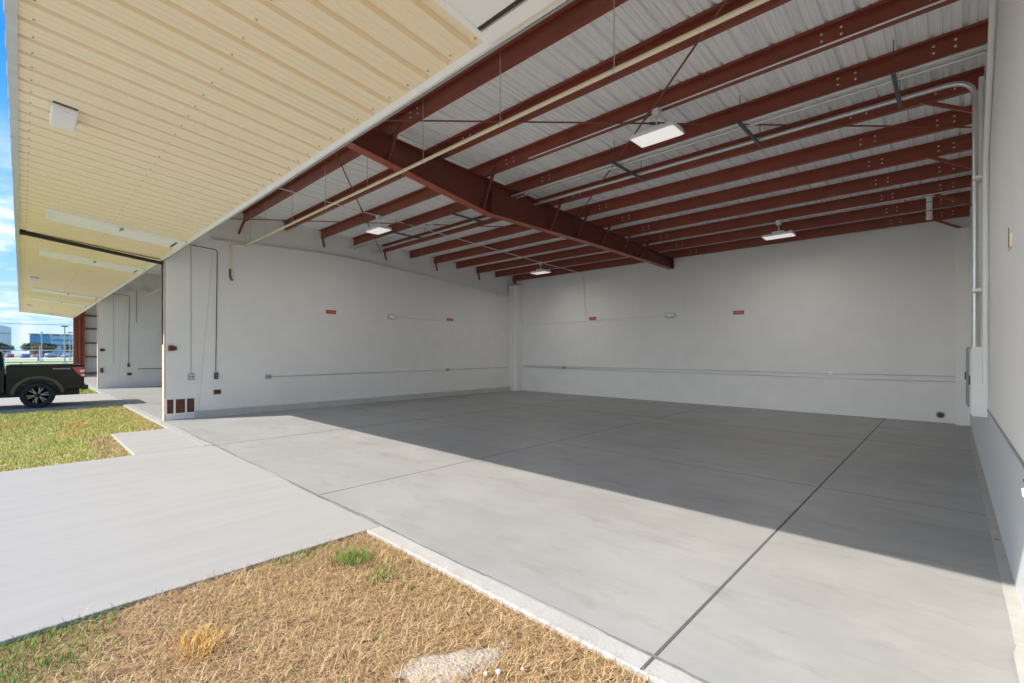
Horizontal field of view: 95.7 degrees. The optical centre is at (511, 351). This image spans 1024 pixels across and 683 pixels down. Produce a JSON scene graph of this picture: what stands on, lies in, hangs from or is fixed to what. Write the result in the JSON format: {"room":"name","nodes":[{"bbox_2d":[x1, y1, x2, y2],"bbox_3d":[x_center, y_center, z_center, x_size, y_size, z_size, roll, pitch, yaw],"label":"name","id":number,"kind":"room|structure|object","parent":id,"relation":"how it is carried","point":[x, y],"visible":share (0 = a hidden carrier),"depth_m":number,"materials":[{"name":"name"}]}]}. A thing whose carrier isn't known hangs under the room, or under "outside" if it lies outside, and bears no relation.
{"room":"aircraft hangar","nodes":[
{"label":"aircraft hangar","id":0,"kind":"room"},
{"bbox_2d":[5,354,72,366],"bbox_3d":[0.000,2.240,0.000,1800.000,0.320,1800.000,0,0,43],"label":"ground","id":1,"kind":"structure","parent":0,"point":[15,360],"depth_m":113.48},
{"bbox_2d":[0,325,10,355],"bbox_3d":[-304.410,-6.750,260.027,16.300,17.600,32.000,0,0,43],"label":"building","id":2,"kind":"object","parent":1,"relation":"on","point":[5,331],"visible":0.61,"depth_m":264.76,"materials":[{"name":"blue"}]},
{"bbox_2d":[1,346,72,363],"bbox_3d":[-41.397,0.643,46.324,0.292,2.413,29.800,0,0,43],"label":"fence","id":3,"kind":"object","parent":1,"relation":"on","point":[39,350],"visible":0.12,"depth_m":43.40,"materials":[{"name":"grey metal"}]},
{"bbox_2d":[4,356,72,357],"bbox_3d":[-207.912,2.040,196.389,108.000,0.060,600.000,0,0,43],"label":"car park","id":4,"kind":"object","parent":1,"relation":"on","point":[4,356],"visible":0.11,"depth_m":169.49,"materials":[{"name":"grey asphalt"}]},
{"bbox_2d":[0,342,14,351],"bbox_3d":[-234.969,-1.671,210.291,13.878,7.454,13.271,0,0,43],"label":"tree","id":5,"kind":"object","parent":4,"relation":"on","point":[2,346],"visible":0.96,"depth_m":212.01,"materials":[{"name":"green plant"}]},
{"bbox_2d":[19,342,34,355],"bbox_3d":[-238.018,-1.453,228.529,6.141,7.018,6.606,0,0,43],"label":"tree","id":6,"kind":"object","parent":4,"relation":"on","point":[23,344],"visible":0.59,"depth_m":227.32,"materials":[{"name":"green plant"}]},
{"bbox_2d":[43,343,57,352],"bbox_3d":[-223.404,-1.182,223.670,6.206,6.476,6.064,0,0,43],"label":"tree","id":7,"kind":"object","parent":4,"relation":"on","point":[50,346],"visible":0.68,"depth_m":223.60,"materials":[{"name":"green plant"}]},
{"bbox_2d":[61,345,72,351],"bbox_3d":[-228.443,-0.971,238.559,7.583,6.056,5.459,0,0,43],"label":"tree","id":8,"kind":"object","parent":4,"relation":"on","point":[62,346],"visible":0.64,"depth_m":236.58,"materials":[{"name":"green plant"}]},
{"bbox_2d":[5,361,72,363],"bbox_3d":[-55.249,1.590,52.187,0.080,0.980,60.100,0,0,43],"label":"guard rail","id":9,"kind":"object","parent":1,"relation":"on","point":[47,361],"visible":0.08,"depth_m":53.21,"materials":[{"name":"grey metal"}]},
{"bbox_2d":[5,358,72,359],"bbox_3d":[-150.482,2.035,142.142,38.000,0.070,600.000,0,0,43],"label":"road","id":10,"kind":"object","parent":1,"relation":"on","point":[5,358],"visible":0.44,"depth_m":142.69,"materials":[{"name":"grey asphalt"}]},
{"bbox_2d":[31,343,47,360],"bbox_3d":[-107.064,-0.055,105.108,3.041,4.224,2.887,0,0,43],"label":"tree","id":11,"kind":"object","parent":1,"relation":"on","point":[34,344],"visible":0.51,"depth_m":104.60,"materials":[{"name":"green plant"}]},
{"bbox_2d":[28,333,72,354],"bbox_3d":[-287.643,-4.750,307.122,17.200,13.600,45.500,0,0,43],"label":"office building","id":12,"kind":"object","parent":1,"relation":"on","point":[58,339],"visible":0.39,"depth_m":293.13,"materials":[{"name":"blue glass"}]},
{"bbox_2d":[61,326,67,363],"bbox_3d":[-69.503,-1.010,72.048,0.600,6.120,0.840,0,0,43],"label":"lamp post","id":13,"kind":"object","parent":1,"relation":"on","point":[61,326],"visible":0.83,"depth_m":71.98,"materials":[{"name":"grey metal"}]},
{"bbox_2d":[0,393,126,413],"bbox_3d":[-20.870,1.927,12.529,6.450,0.246,15.555,0,0,43],"label":"driveway","id":14,"kind":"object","parent":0,"point":[7,405],"visible":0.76,"depth_m":16.24,"materials":[{"name":"concrete"}]},
{"bbox_2d":[0,350,87,407],"bbox_3d":[-17.157,0.834,14.341,2.400,1.940,5.868,0,0,43],"label":"pickup truck","id":15,"kind":"object","parent":14,"relation":"on","point":[36,385],"visible":1,"depth_m":14.98,"materials":[{"name":"black paint"}]},
{"bbox_2d":[72,367,84,377],"bbox_3d":[-14.648,0.682,15.659,0.197,0.375,0.321,0,0,43],"label":"tail light","id":16,"kind":"object","parent":15,"relation":"attached to","point":[77,372],"depth_m":15.59,"materials":[{"name":"red plastic"}]},
{"bbox_2d":[0,405,165,471],"bbox_3d":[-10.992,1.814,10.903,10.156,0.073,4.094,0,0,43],"label":"grass","id":17,"kind":"structure","parent":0,"point":[115,406],"depth_m":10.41,"materials":[{"name":"green plant"}]},
{"bbox_2d":[0,420,100,436],"bbox_3d":[-11.178,1.796,11.450,4.330,0.109,1.794,0,0,22],"label":"grass","id":18,"kind":"structure","parent":17,"relation":"on","point":[98,420],"depth_m":11.44,"materials":[{"name":"plant"}]},
{"bbox_2d":[73,304,96,376],"bbox_3d":[-26.965,-0.950,38.311,0.480,5.500,13.530,0,0,43],"label":"wall","id":19,"kind":"structure","parent":0,"point":[84,324],"depth_m":34.02,"materials":[{"name":"red metal"}]},
{"bbox_2d":[85,383,104,392],"bbox_3d":[-21.193,1.925,23.437,8.980,0.250,0.170,0,0,43],"label":"trim","id":20,"kind":"structure","parent":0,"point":[89,386],"depth_m":22.38,"materials":[{"name":"concrete"}]},
{"bbox_2d":[97,273,161,388],"bbox_3d":[-15.714,-1.131,27.684,0.273,6.062,13.530,0,0,43],"label":"wall","id":21,"kind":"structure","parent":0,"point":[143,337],"depth_m":23.62,"materials":[{"name":"white paint"}]},
{"bbox_2d":[113,295,113,363],"bbox_3d":[-19.851,-1.130,23.098,0.011,3.460,0.012,0,0,43],"label":"conduit","id":22,"kind":"object","parent":21,"relation":"attached to","point":[113,295],"visible":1,"depth_m":23.09,"materials":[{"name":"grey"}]},
{"bbox_2d":[112,428,201,454],"bbox_3d":[-7.378,1.927,9.562,3.040,0.246,1.030,0,0,43],"label":"walkway","id":23,"kind":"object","parent":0,"point":[158,440],"visible":0.62,"depth_m":9.35,"materials":[{"name":"concrete"}]},
{"bbox_2d":[123,404,213,445],"bbox_3d":[-9.543,1.925,12.433,10.130,0.250,0.170,0,0,43],"label":"curb","id":24,"kind":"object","parent":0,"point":[158,421],"depth_m":11.36,"materials":[{"name":"concrete"}]},
{"bbox_2d":[0,445,378,645],"bbox_3d":[-8.929,1.927,1.250,6.100,0.246,15.555,0,0,43],"label":"driveway","id":25,"kind":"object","parent":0,"point":[103,532],"visible":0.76,"depth_m":4.71,"materials":[{"name":"concrete"}]},
{"bbox_2d":[0,533,647,682],"bbox_3d":[0.343,2.018,-0.875,10.300,0.364,5.600,0,0,43],"label":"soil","id":26,"kind":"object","parent":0,"point":[17,662],"visible":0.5,"depth_m":3.00,"materials":[{"name":"brown soil"}]},
{"bbox_2d":[163,623,231,667],"bbox_3d":[-1.925,1.776,2.864,0.408,0.120,0.451,0,0,-1],"label":"clump","id":27,"kind":"object","parent":26,"relation":"on","point":[201,637],"visible":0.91,"depth_m":2.85,"materials":[{"name":"brown plant"}]},
{"bbox_2d":[0,527,665,682],"bbox_3d":[-0.541,1.779,1.897,5.428,0.114,2.984,0,0,43],"label":"dry grass","id":28,"kind":"structure","parent":26,"relation":"on","point":[178,638],"depth_m":3.02,"materials":[{"name":"brown plant"}]},
{"bbox_2d":[323,542,373,568],"bbox_3d":[-1.402,1.764,4.040,0.451,0.144,0.415,0,0,43],"label":"grass tuft","id":29,"kind":"object","parent":26,"relation":"on","point":[349,555],"visible":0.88,"depth_m":4.02,"materials":[{"name":"green plant"}]},
{"bbox_2d":[362,559,398,584],"bbox_3d":[-1.056,1.787,3.771,0.312,0.098,0.382,0,0,43],"label":"grass tuft","id":30,"kind":"object","parent":26,"relation":"on","point":[378,574],"visible":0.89,"depth_m":3.76,"materials":[{"name":"green plant"}]},
{"bbox_2d":[391,646,511,682],"bbox_3d":[-0.326,1.828,2.695,0.738,0.028,0.325,0,0,-14],"label":"sand patch","id":31,"kind":"object","parent":26,"relation":"on","point":[436,661],"visible":0.88,"depth_m":2.69,"materials":[{"name":"beige sand"}]},
{"bbox_2d":[162,212,513,420],"bbox_3d":[-4.555,-1.131,17.144,0.273,6.062,13.530,0,0,43],"label":"wall","id":32,"kind":"structure","parent":0,"point":[273,319],"depth_m":15.09,"materials":[{"name":"white paint"}]},
{"bbox_2d":[19,229,162,343],"bbox_3d":[-10.083,-1.480,11.271,0.160,2.560,2.601,0,0,43],"label":"door frame","id":33,"kind":"structure","parent":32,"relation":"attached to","point":[21,231],"depth_m":11.38,"materials":[{"name":"black metal"}]},
{"bbox_2d":[165,397,195,414],"bbox_3d":[-8.849,1.440,12.389,0.020,0.430,0.680,0,0,43],"label":"air vent","id":34,"kind":"object","parent":32,"relation":"in","point":[186,405],"visible":1,"depth_m":12.38,"materials":[{"name":"red metal"}]},
{"bbox_2d":[192,245,217,371],"bbox_3d":[-8.495,-1.180,12.761,0.020,3.460,0.689,0,0,43],"label":"conduit","id":35,"kind":"object","parent":32,"relation":"attached to","point":[192,245],"visible":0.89,"depth_m":12.98,"materials":[{"name":"grey plastic"}]},
{"bbox_2d":[195,387,510,417],"bbox_3d":[-4.188,1.705,17.265,0.100,0.190,12.850,0,0,43],"label":"baseboard","id":36,"kind":"structure","parent":32,"relation":"attached to","point":[294,406],"depth_m":15.36,"materials":[{"name":"concrete"}]},
{"bbox_2d":[271,367,502,376],"bbox_3d":[-3.706,0.720,17.828,0.024,0.063,10.430,0,0,43],"label":"conduit","id":37,"kind":"object","parent":32,"relation":"attached to","point":[491,367],"visible":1,"depth_m":16.56,"materials":[{"name":"grey metal"}]},
{"bbox_2d":[400,317,508,325],"bbox_3d":[-2.197,-1.265,19.428,0.020,0.089,6.030,0,0,43],"label":"conduit","id":38,"kind":"object","parent":32,"relation":"attached to","point":[400,317],"visible":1,"depth_m":19.02,"materials":[{"name":"grey metal"}]},
{"bbox_2d":[508,285,512,390],"bbox_3d":[-0.040,-0.650,21.620,0.250,4.900,0.100,0,0,43],"label":"trim","id":39,"kind":"structure","parent":32,"relation":"attached to","point":[510,288],"depth_m":21.58,"materials":[{"name":"white paint"}]},
{"bbox_2d":[513,285,522,390],"bbox_3d":[0.184,-0.650,21.698,0.470,4.900,0.400,0,0,43],"label":"column","id":40,"kind":"structure","parent":32,"relation":"attached to","point":[517,289],"depth_m":21.48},
{"bbox_2d":[84,376,1017,682],"bbox_3d":[3.242,1.925,9.985,89.000,0.250,13.830,0,0,43],"label":"floor","id":41,"kind":"structure","parent":0,"point":[853,587],"depth_m":5.07,"materials":[{"name":"grey concrete"}]},
{"bbox_2d":[164,421,709,682],"bbox_3d":[-3.533,1.796,6.865,15.235,0.001,0.072,0,0,43],"label":"trim","id":42,"kind":"structure","parent":41,"relation":"on","point":[293,483],"depth_m":3.85,"materials":[{"name":"grey concrete"}]},
{"bbox_2d":[320,406,709,494],"bbox_3d":[2.216,1.809,10.748,0.008,0.022,13.530,0,0,43],"label":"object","id":43,"kind":"structure","parent":41,"relation":"in","point":[709,406],"depth_m":7.75,"materials":[{"name":"grey concrete"}]},
{"bbox_2d":[367,526,702,682],"bbox_3d":[0.581,1.925,2.869,5.495,0.250,0.170,0,0,43],"label":"curb","id":44,"kind":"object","parent":41,"relation":"attached to","point":[626,654],"depth_m":3.15,"materials":[{"name":"concrete"}]},
{"bbox_2d":[360,409,981,514],"bbox_3d":[-0.292,1.809,10.314,15.310,0.022,0.005,0,0,43],"label":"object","id":45,"kind":"structure","parent":41,"relation":"in","point":[360,409],"depth_m":6.92,"materials":[{"name":"grey concrete"}]},
{"bbox_2d":[459,397,970,450],"bbox_3d":[2.870,1.809,13.662,15.310,0.022,0.005,0,0,43],"label":"joint","id":46,"kind":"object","parent":41,"relation":"in","point":[459,397],"depth_m":10.90,"materials":[{"name":"grey concrete"}]},
{"bbox_2d":[640,418,885,670],"bbox_3d":[5.432,1.809,7.600,0.020,0.022,13.690,0,0,43],"label":"joint","id":47,"kind":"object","parent":41,"relation":"in","point":[713,595],"depth_m":3.66,"materials":[{"name":"grey concrete"}]},
{"bbox_2d":[146,0,988,275],"bbox_3d":[-11.040,-3.918,23.510,49.660,0.673,13.980,0,0,43],"label":"ceiling","id":48,"kind":"structure","parent":0,"point":[636,21],"depth_m":7.64,"materials":[{"name":"white metal"}]},
{"bbox_2d":[394,218,425,239],"bbox_3d":[-3.082,-3.726,14.067,0.044,0.451,1.120,0,0,43],"label":"hanger","id":49,"kind":"object","parent":48,"relation":"hanging from","point":[395,232],"visible":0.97,"depth_m":13.99,"materials":[{"name":"grey metal"}]},
{"bbox_2d":[452,212,485,223],"bbox_3d":[-1.119,-3.726,12.213,0.044,0.451,1.120,0,0,43],"label":"hanger","id":50,"kind":"object","parent":48,"relation":"hanging from","point":[456,214],"visible":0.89,"depth_m":12.16,"materials":[{"name":"grey metal"}]},
{"bbox_2d":[612,161,642,179],"bbox_3d":[2.261,-3.726,9.020,0.044,0.451,1.120,0,0,43],"label":"hanger","id":51,"kind":"object","parent":48,"relation":"hanging from","point":[620,166],"visible":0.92,"depth_m":8.98,"materials":[{"name":"grey metal"}]},
{"bbox_2d":[737,95,761,146],"bbox_3d":[3.861,-3.726,7.509,0.044,0.451,1.120,0,0,43],"label":"hanger","id":52,"kind":"object","parent":48,"relation":"hanging from","point":[740,123],"visible":0.94,"depth_m":7.36,"materials":[{"name":"grey metal"}]},
{"bbox_2d":[891,40,901,108],"bbox_3d":[5.191,-3.726,6.253,0.044,0.451,1.120,0,0,43],"label":"hanger","id":53,"kind":"object","parent":48,"relation":"hanging from","point":[894,77],"visible":0.94,"depth_m":6.14,"materials":[{"name":"grey metal"}]},
{"bbox_2d":[349,43,986,247],"bbox_3d":[-0.012,-3.560,10.604,15.280,0.042,0.044,0,0,43],"label":"conduit","id":54,"kind":"object","parent":53,"relation":"attached to","point":[983,46],"visible":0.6,"depth_m":7.03,"materials":[{"name":"grey metal"}]},
{"bbox_2d":[353,50,986,248],"bbox_3d":[0.098,-3.560,10.720,15.280,0.042,0.044,0,0,43],"label":"conduit","id":55,"kind":"object","parent":53,"relation":"attached to","point":[984,51],"visible":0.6,"depth_m":7.17,"materials":[{"name":"grey metal"}]},
{"bbox_2d":[370,81,978,346],"bbox_3d":[0.563,-1.829,11.270,15.201,3.522,0.224,0,0,43],"label":"conduit","id":56,"kind":"object","parent":53,"relation":"attached to","point":[974,93],"visible":0.94,"depth_m":6.21,"materials":[{"name":"grey metal"}]},
{"bbox_2d":[926,195,932,219],"bbox_3d":[9.569,-3.310,10.633,0.120,0.560,0.120,0,0,43],"label":"tube","id":57,"kind":"object","parent":48,"relation":"hanging from","point":[929,199],"visible":0.95,"depth_m":10.59,"materials":[{"name":"white metal"}]},
{"bbox_2d":[515,207,969,423],"bbox_3d":[-6.429,-0.847,28.392,49.660,5.494,0.250,0,0,43],"label":"wall","id":58,"kind":"structure","parent":0,"point":[878,301],"depth_m":14.51,"materials":[{"name":"white paint"}]},
{"bbox_2d":[345,121,673,269],"bbox_3d":[1.210,-3.474,11.912,0.948,0.988,13.182,0,0,43],"label":"rafter","id":59,"kind":"object","parent":58,"relation":"attached to","point":[488,197],"visible":0.91,"depth_m":10.04,"materials":[{"name":"brown metal"}]},
{"bbox_2d":[335,152,380,251],"bbox_3d":[-3.924,-3.714,12.098,0.048,0.263,9.345,0,0,-10],"label":"rod","id":60,"kind":"object","parent":59,"relation":"attached to","point":[335,152],"visible":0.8,"depth_m":10.76,"materials":[{"name":"metal"}]},
{"bbox_2d":[231,218,526,227],"bbox_3d":[-2.860,-3.649,13.225,10.314,0.326,0.048,0,0,0],"label":"rod","id":61,"kind":"object","parent":59,"relation":"attached to","point":[231,218],"visible":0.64,"depth_m":13.21,"materials":[{"name":"metal"}]},
{"bbox_2d":[238,0,627,233],"bbox_3d":[-2.337,-3.743,8.281,15.450,0.679,0.260,0,0,43],"label":"roof purlin","id":62,"kind":"structure","parent":59,"relation":"on","point":[576,14],"depth_m":6.65,"materials":[{"name":"red metal"}]},
{"bbox_2d":[229,0,768,280],"bbox_3d":[-2.377,-3.055,8.140,15.255,2.055,0.442,0,0,43],"label":"pipe","id":63,"kind":"object","parent":62,"relation":"hanging from","point":[740,10],"visible":0.98,"depth_m":5.75,"materials":[{"name":"metal"}]},
{"bbox_2d":[282,0,791,230],"bbox_3d":[-1.510,-3.909,9.157,15.450,0.250,0.150,0,0,43],"label":"roof purlin","id":64,"kind":"structure","parent":59,"relation":"on","point":[706,16],"depth_m":6.71,"materials":[{"name":"red metal"}]},
{"bbox_2d":[319,0,958,246],"bbox_3d":[-0.717,-3.708,9.996,15.450,0.555,0.160,0,0,43],"label":"roof purlin","id":65,"kind":"structure","parent":59,"relation":"on","point":[881,11],"depth_m":6.64,"materials":[{"name":"red metal"}]},
{"bbox_2d":[365,215,391,234],"bbox_3d":[-3.651,-3.514,12.679,0.720,0.433,0.400,0,0,43],"label":"light","id":66,"kind":"object","parent":65,"relation":"hanging from","point":[378,229],"visible":1,"depth_m":12.58,"materials":[{"name":"white plastic"}]},
{"bbox_2d":[279,188,376,215],"bbox_3d":[-4.567,-3.767,11.708,0.022,0.123,2.551,0,0,43],"label":"conduit","id":67,"kind":"object","parent":66,"relation":"attached to","point":[279,188],"visible":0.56,"depth_m":11.55,"materials":[{"name":"grey metal"}]},
{"bbox_2d":[381,216,539,262],"bbox_3d":[-1.282,-3.566,15.187,0.022,0.321,6.781,0,0,43],"label":"conduit","id":68,"kind":"object","parent":66,"relation":"attached to","point":[381,216],"visible":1,"depth_m":14.88,"materials":[{"name":"grey metal"}]},
{"bbox_2d":[629,107,684,147],"bbox_3d":[2.223,-3.514,7.130,0.720,0.433,0.400,0,0,43],"label":"light","id":69,"kind":"object","parent":65,"relation":"hanging from","point":[661,132],"visible":0.99,"depth_m":7.06,"materials":[{"name":"white paint"}]},
{"bbox_2d":[528,112,647,158],"bbox_3d":[1.253,-3.726,8.047,2.570,0.021,0.022,0,0,43],"label":"conduit","id":70,"kind":"object","parent":69,"relation":"attached to","point":[647,112],"visible":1,"depth_m":7.99,"materials":[{"name":"grey metal"}]},
{"bbox_2d":[660,0,945,108],"bbox_3d":[3.561,-3.726,5.867,3.560,0.021,0.022,0,0,43],"label":"conduit","id":71,"kind":"object","parent":69,"relation":"attached to","point":[940,1],"visible":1,"depth_m":5.71,"materials":[{"name":"grey metal"}]},
{"bbox_2d":[577,0,727,217],"bbox_3d":[2.111,-3.689,7.223,0.048,0.314,10.132,0,0,-4],"label":"rod","id":72,"kind":"object","parent":59,"relation":"attached to","point":[725,1],"visible":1,"depth_m":6.55,"materials":[{"name":"metal"}]},
{"bbox_2d":[352,19,987,244],"bbox_3d":[0.070,-3.812,10.829,15.450,0.250,0.150,0,0,43],"label":"roof purlin","id":73,"kind":"structure","parent":59,"relation":"on","point":[976,34],"depth_m":7.04,"materials":[{"name":"red metal"}]},
{"bbox_2d":[385,119,971,127],"bbox_3d":[2.334,-3.675,7.459,10.032,0.307,0.048,0,0,2],"label":"rod","id":74,"kind":"object","parent":59,"relation":"attached to","point":[649,123],"visible":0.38,"depth_m":7.44,"materials":[{"name":"metal"}]},
{"bbox_2d":[381,66,983,259],"bbox_3d":[0.871,-3.563,11.660,15.473,0.651,0.160,0,0,43],"label":"roof purlin","id":75,"kind":"structure","parent":59,"relation":"on","point":[972,76],"depth_m":8.13,"materials":[{"name":"red metal"}]},
{"bbox_2d":[408,105,971,257],"bbox_3d":[1.649,-3.716,12.501,15.450,0.250,0.150,0,0,43],"label":"roof purlin","id":76,"kind":"structure","parent":59,"relation":"on","point":[887,135],"depth_m":9.33,"materials":[{"name":"red metal"}]},
{"bbox_2d":[433,133,971,270],"bbox_3d":[2.451,-3.467,13.332,15.473,0.651,0.160,0,0,43],"label":"roof purlin","id":77,"kind":"structure","parent":59,"relation":"on","point":[934,150],"depth_m":10.15,"materials":[{"name":"red metal"}]},
{"bbox_2d":[455,156,971,268],"bbox_3d":[3.228,-3.619,14.173,15.450,0.250,0.150,0,0,43],"label":"roof purlin","id":78,"kind":"structure","parent":59,"relation":"on","point":[939,169],"depth_m":11.26,"materials":[{"name":"red metal"}]},
{"bbox_2d":[475,175,971,279],"bbox_3d":[4.030,-3.370,15.004,15.473,0.651,0.160,0,0,43],"label":"roof purlin","id":79,"kind":"structure","parent":59,"relation":"on","point":[963,181],"depth_m":12.17,"materials":[{"name":"red metal"}]},
{"bbox_2d":[530,262,550,274],"bbox_3d":[1.087,-3.224,17.695,0.720,0.433,0.400,0,0,43],"label":"light","id":80,"kind":"object","parent":79,"relation":"hanging from","point":[538,271],"visible":1,"depth_m":17.59,"materials":[{"name":"white plastic"}]},
{"bbox_2d":[761,220,795,239],"bbox_3d":[6.976,-3.224,12.133,0.720,0.433,0.400,0,0,43],"label":"light","id":81,"kind":"object","parent":79,"relation":"hanging from","point":[778,234],"visible":1,"depth_m":12.07,"materials":[{"name":"white plastic"}]},
{"bbox_2d":[781,187,971,220],"bbox_3d":[8.306,-3.436,10.876,3.540,0.019,0.020,0,0,43],"label":"conduit","id":82,"kind":"object","parent":81,"relation":"attached to","point":[967,187],"visible":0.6,"depth_m":10.67,"materials":[{"name":"grey metal"}]},
{"bbox_2d":[495,191,970,277],"bbox_3d":[4.808,-3.523,15.845,15.450,0.250,0.150,0,0,43],"label":"roof purlin","id":83,"kind":"structure","parent":59,"relation":"on","point":[915,205],"depth_m":13.23,"materials":[{"name":"red metal"}]},
{"bbox_2d":[543,263,585,317],"bbox_3d":[2.060,-2.413,18.528,2.441,2.027,0.136,0,0,-38],"label":"conduit","id":84,"kind":"object","parent":58,"relation":"attached to","point":[543,263],"visible":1,"depth_m":19.22,"materials":[{"name":"grey metal"}]},
{"bbox_2d":[523,315,664,325],"bbox_3d":[3.043,-1.280,19.256,6.980,0.099,0.020,0,0,43],"label":"conduit","id":85,"kind":"object","parent":58,"relation":"attached to","point":[664,315],"visible":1,"depth_m":18.86,"materials":[{"name":"grey metal"}]},
{"bbox_2d":[523,365,954,376],"bbox_3d":[5.812,0.620,16.638,14.600,0.045,0.026,0,0,43],"label":"conduit","id":86,"kind":"object","parent":58,"relation":"attached to","point":[523,365],"visible":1,"depth_m":14.52,"materials":[{"name":"grey metal"}]},
{"bbox_2d":[513,205,968,284],"bbox_3d":[5.609,-3.274,16.676,15.473,0.651,0.160,0,0,43],"label":"roof purlin","id":87,"kind":"structure","parent":58,"relation":"attached to","point":[959,211],"depth_m":13.86,"materials":[{"name":"red metal"}]},
{"bbox_2d":[536,367,954,381],"bbox_3d":[5.812,0.720,16.638,14.600,0.085,0.026,0,0,43],"label":"conduit","id":88,"kind":"object","parent":58,"relation":"attached to","point":[536,367],"visible":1,"depth_m":14.45,"materials":[{"name":"grey metal"}]},
{"bbox_2d":[955,227,969,425],"bbox_3d":[11.137,-0.625,11.455,0.260,4.850,0.250,0,0,43],"label":"column","id":89,"kind":"structure","parent":58,"relation":"attached to","point":[962,235],"depth_m":11.38,"materials":[{"name":"white paint"}]},
{"bbox_2d":[970,0,1023,614],"bbox_3d":[6.636,-1.139,6.319,0.250,6.078,13.900,0,0,43],"label":"wall","id":90,"kind":"structure","parent":0,"point":[1006,162],"depth_m":4.06,"materials":[{"name":"white paint"}]},
{"bbox_2d":[965,347,970,406],"bbox_3d":[7.004,0.370,7.037,0.200,0.900,0.450,0,0,43],"label":"electrical panel","id":91,"kind":"object","parent":90,"relation":"attached to","point":[967,373],"visible":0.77,"depth_m":6.93,"materials":[{"name":"grey metal"}]},
{"bbox_2d":[972,288,981,292],"bbox_3d":[6.113,-0.800,6.056,0.150,0.040,0.320,0,0,43],"label":"strap","id":92,"kind":"object","parent":90,"relation":"attached to","point":[974,290],"visible":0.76,"depth_m":5.98,"materials":[{"name":"white paint"}]},
{"bbox_2d":[972,175,982,182],"bbox_3d":[6.113,-2.250,6.056,0.150,0.040,0.320,0,0,43],"label":"strap","id":93,"kind":"object","parent":90,"relation":"attached to","point":[979,178],"visible":0.56,"depth_m":5.98,"materials":[{"name":"white paint"}]},
{"bbox_2d":[969,347,987,416],"bbox_3d":[6.287,0.390,6.263,0.180,0.920,0.500,0,0,43],"label":"electrical panel","id":94,"kind":"object","parent":90,"relation":"attached to","point":[978,390],"visible":0.94,"depth_m":6.09,"materials":[{"name":"white paint"}]},
{"bbox_2d":[979,76,984,346],"bbox_3d":[6.210,-1.852,6.130,0.057,3.565,0.060,0,0,43],"label":"conduit","id":95,"kind":"object","parent":90,"relation":"attached to","point":[982,78],"visible":0.73,"depth_m":6.12,"materials":[{"name":"grey metal"}]},
{"bbox_2d":[982,0,996,383],"bbox_3d":[5.389,-1.661,5.234,0.067,4.122,1.847,0,0,44],"label":"conduit","id":96,"kind":"object","parent":90,"relation":"attached to","point":[992,11],"visible":1,"depth_m":5.84,"materials":[{"name":"grey metal"}]},
{"bbox_2d":[966,425,1023,645],"bbox_3d":[7.203,1.807,7.145,0.080,0.026,11.920,0,0,43],"label":"baseboard","id":97,"kind":"structure","parent":90,"relation":"attached to","point":[1016,617],"depth_m":3.99,"materials":[{"name":"concrete"}]},
{"bbox_2d":[987,409,1023,467],"bbox_3d":[6.549,0.751,6.400,0.028,0.027,13.900,0,0,43],"label":"trim","id":98,"kind":"structure","parent":90,"relation":"attached to","point":[989,412],"depth_m":3.87,"materials":[{"name":"grey metal"}]},
{"bbox_2d":[1008,227,1011,250],"bbox_3d":[4.046,-0.925,3.771,0.016,0.170,0.240,0,0,43],"label":"wall bracket","id":99,"kind":"object","parent":90,"relation":"attached to","point":[1010,234],"visible":1,"depth_m":3.73,"materials":[{"name":"beige metal"}]},
{"bbox_2d":[1013,642,1023,682],"bbox_3d":[2.462,1.780,2.118,0.130,0.040,1.860,0,0,43],"label":"trim","id":100,"kind":"structure","parent":90,"relation":"attached to","point":[1018,654],"depth_m":2.65,"materials":[{"name":"concrete"}]},
{"bbox_3d":[-26.539,2.025,17.777,9.000,0.350,15.400,0,0,43],"label":"soil","id":101,"kind":"object","parent":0,"visible":0},
{"bbox_2d":[13,387,97,397],"bbox_3d":[-23.485,1.794,21.035,9.116,0.112,6.493,0,0,43],"label":"grass","id":102,"kind":"structure","parent":101,"relation":"on","point":[80,390],"depth_m":21.18,"materials":[{"name":"green plant"}]},
{"bbox_3d":[-3.353,-3.391,6.812,15.350,1.542,0.120,0,0,43],"label":"wall","id":103,"kind":"structure","parent":0,"visible":0},
{"bbox_2d":[3,0,573,259],"bbox_3d":[-4.506,-2.823,5.970,15.290,0.914,2.688,0,0,43],"label":"door","id":104,"kind":"structure","parent":103,"relation":"in","point":[192,113],"depth_m":4.54,"materials":[{"name":"beige metal"}]},
{"bbox_2d":[49,101,78,131],"bbox_3d":[-5.004,-2.613,5.181,0.450,0.151,0.224,0,0,43],"label":"box light","id":105,"kind":"object","parent":104,"relation":"attached to","point":[62,116],"visible":1,"depth_m":5.08,"materials":[{"name":"white plastic"}]},
{"bbox_3d":[-14.512,-3.391,17.353,15.350,1.542,0.120,0,0,43],"label":"wall","id":106,"kind":"structure","parent":0,"visible":0},
{"bbox_2d":[15,230,162,302],"bbox_3d":[-15.665,-2.823,16.511,15.290,0.914,2.688,0,0,43],"label":"door","id":107,"kind":"structure","parent":106,"relation":"in","point":[62,270],"depth_m":14.36,"materials":[{"name":"beige metal"}]},
{"bbox_3d":[-25.670,-3.391,27.893,15.350,1.542,0.120,0,0,43],"label":"wall","id":108,"kind":"structure","parent":0,"visible":0},
{"bbox_2d":[18,291,96,318],"bbox_3d":[-26.824,-2.823,27.051,15.290,0.914,2.688,0,0,43],"label":"door","id":109,"kind":"structure","parent":108,"relation":"in","point":[41,304],"depth_m":25.43,"materials":[{"name":"beige metal"}]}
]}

